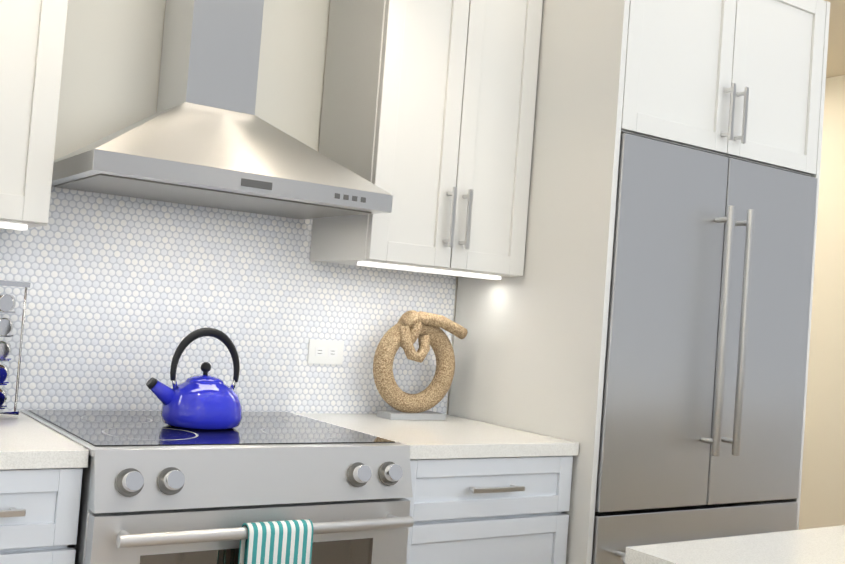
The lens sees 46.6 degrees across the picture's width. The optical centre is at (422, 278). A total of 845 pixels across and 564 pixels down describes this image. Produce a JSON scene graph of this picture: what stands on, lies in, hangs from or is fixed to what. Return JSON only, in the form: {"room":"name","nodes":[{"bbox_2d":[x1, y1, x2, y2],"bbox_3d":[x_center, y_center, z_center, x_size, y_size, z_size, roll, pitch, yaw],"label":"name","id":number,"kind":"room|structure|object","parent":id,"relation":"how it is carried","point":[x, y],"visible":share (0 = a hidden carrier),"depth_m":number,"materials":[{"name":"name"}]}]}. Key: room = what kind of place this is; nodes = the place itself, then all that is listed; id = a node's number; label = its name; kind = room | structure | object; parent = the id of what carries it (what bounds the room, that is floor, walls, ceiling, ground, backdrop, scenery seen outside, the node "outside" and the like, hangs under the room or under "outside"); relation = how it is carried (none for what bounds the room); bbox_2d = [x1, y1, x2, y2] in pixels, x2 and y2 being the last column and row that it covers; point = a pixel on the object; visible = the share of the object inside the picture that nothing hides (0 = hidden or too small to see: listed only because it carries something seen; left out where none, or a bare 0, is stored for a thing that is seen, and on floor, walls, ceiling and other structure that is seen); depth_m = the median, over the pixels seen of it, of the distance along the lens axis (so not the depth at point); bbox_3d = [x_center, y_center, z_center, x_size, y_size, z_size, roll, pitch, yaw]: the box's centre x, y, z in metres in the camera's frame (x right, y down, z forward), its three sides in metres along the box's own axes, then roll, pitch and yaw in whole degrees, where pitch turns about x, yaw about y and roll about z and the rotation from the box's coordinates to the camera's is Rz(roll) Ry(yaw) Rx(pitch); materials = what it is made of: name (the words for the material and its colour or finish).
{"room":"kitchen","nodes":[
{"label":"kitchen","id":0,"kind":"room"},
{"bbox_2d":[0,0,844,529],"bbox_3d":[1.380,-1.232,2.338,5.800,5.300,9.100,6,-3,-34],"label":"wall","id":1,"kind":"structure","parent":0,"point":[126,296],"depth_m":2.79,"materials":[{"name":"white tile"}]},
{"bbox_2d":[0,0,67,229],"bbox_3d":[-1.144,-0.685,2.144,0.654,1.100,0.377,6,-3,-34],"label":"upper cabinet","id":2,"kind":"object","parent":1,"relation":"attached to","point":[32,36],"visible":1,"depth_m":2.16,"materials":[{"name":"white paint"}]},
{"bbox_2d":[52,0,392,219],"bbox_3d":[-0.490,-0.685,2.525,0.760,0.971,0.481,6,-3,-34],"label":"range hood","id":3,"kind":"object","parent":1,"relation":"attached to","point":[203,136],"visible":0.98,"depth_m":2.46,"materials":[{"name":"silver metal"}]},
{"bbox_2d":[307,339,343,364],"bbox_3d":[-0.291,0.221,2.963,0.118,0.072,0.008,6,-3,-34],"label":"electrical outlet","id":4,"kind":"object","parent":1,"relation":"attached to","point":[325,351],"visible":1,"depth_m":2.96,"materials":[{"name":"white plastic"}]},
{"bbox_2d":[310,0,542,279],"bbox_3d":[0.035,-0.567,2.947,0.549,1.100,0.377,6,-3,-34],"label":"upper cabinet","id":5,"kind":"object","parent":1,"relation":"attached to","point":[427,114],"visible":1,"depth_m":2.81,"materials":[{"name":"white paint"}]},
{"bbox_3d":[1.714,1.488,2.605,7.100,0.050,9.100,6,-3,-34],"label":"floor","id":6,"kind":"structure","parent":0,"visible":0},
{"bbox_2d":[0,468,82,563],"bbox_3d":[-1.023,0.795,2.085,0.370,0.876,0.647,6,-3,-34],"label":"base cabinet","id":7,"kind":"object","parent":6,"relation":"on","point":[39,513],"visible":0.77,"depth_m":1.92,"materials":[{"name":"white paint"}]},
{"bbox_2d":[20,410,413,563],"bbox_3d":[-0.525,0.822,2.356,0.756,0.920,0.750,6,-3,-34],"label":"range","id":8,"kind":"object","parent":6,"relation":"on","point":[272,488],"visible":0.92,"depth_m":2.12,"materials":[{"name":"silver metal"}]},
{"bbox_2d":[146,327,241,429],"bbox_3d":[-0.553,0.237,2.394,0.243,0.241,0.196,6,-3,-34],"label":"kettle","id":9,"kind":"object","parent":8,"relation":"on","point":[205,401],"visible":1,"depth_m":2.34,"materials":[{"name":"blue metal"}]},
{"bbox_2d":[230,519,313,563],"bbox_3d":[-0.318,0.672,2.071,0.151,0.320,0.049,6,-3,-34],"label":"towel","id":10,"kind":"object","parent":8,"relation":"hanging from","point":[288,541],"depth_m":2.05,"materials":[{"name":"teal fabric"}]},
{"bbox_2d":[405,456,572,563],"bbox_3d":[-0.010,0.897,2.775,0.574,0.876,0.647,6,-3,-34],"label":"base cabinet","id":11,"kind":"object","parent":6,"relation":"on","point":[503,510],"visible":0.6,"depth_m":2.56,"materials":[{"name":"white paint"}]},
{"bbox_2d":[448,0,829,563],"bbox_3d":[0.696,0.173,3.202,0.940,2.456,0.717,6,-3,-34],"label":"tall cabinet","id":12,"kind":"object","parent":6,"relation":"on","point":[743,80],"visible":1,"depth_m":2.88,"materials":[{"name":"white paint"}]},
{"bbox_2d":[591,133,817,563],"bbox_3d":[0.687,0.514,3.165,0.890,1.773,0.737,6,-3,-34],"label":"fridge","id":13,"kind":"object","parent":6,"relation":"on","point":[705,362],"visible":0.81,"depth_m":2.87,"materials":[{"name":"silver metal"}]},
{"bbox_2d":[625,525,844,563],"bbox_3d":[1.709,0.971,1.748,2.755,0.913,1.100,6,-3,-34],"label":"kitchen island","id":14,"kind":"object","parent":6,"relation":"on","point":[823,545],"visible":1,"depth_m":1.49,"materials":[{"name":"white stone"}]},
{"bbox_3d":[-0.674,0.770,0.663,0.648,0.876,3.390,6,-3,-34],"label":"base cabinet","id":15,"kind":"object","parent":6,"relation":"on","visible":0},
{"bbox_2d":[0,412,88,469],"bbox_3d":[-1.003,0.338,2.103,0.392,0.035,0.628,6,-3,-34],"label":"countertop","id":16,"kind":"structure","parent":15,"relation":"on","point":[26,442],"depth_m":1.95,"materials":[{"name":"white stone"}]},
{"bbox_2d":[0,280,29,419],"bbox_3d":[-1.055,0.160,2.293,0.164,0.324,0.164,3,-2,28],"label":"spice rack","id":17,"kind":"object","parent":16,"relation":"on","point":[7,303],"visible":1,"depth_m":2.29,"materials":[{"name":"silver metal"}]},
{"bbox_2d":[294,413,578,459],"bbox_3d":[0.019,0.441,2.800,0.574,0.035,0.626,6,-3,-34],"label":"countertop","id":18,"kind":"structure","parent":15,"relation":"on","point":[452,437],"depth_m":2.66,"materials":[{"name":"white stone"}]},
{"bbox_2d":[373,310,467,419],"bbox_3d":[-0.016,0.262,3.014,0.308,0.330,0.118,6,-3,-34],"label":"knot sculpture","id":19,"kind":"object","parent":18,"relation":"on","point":[408,330],"visible":1,"depth_m":2.97,"materials":[{"name":"brown"}]}
]}

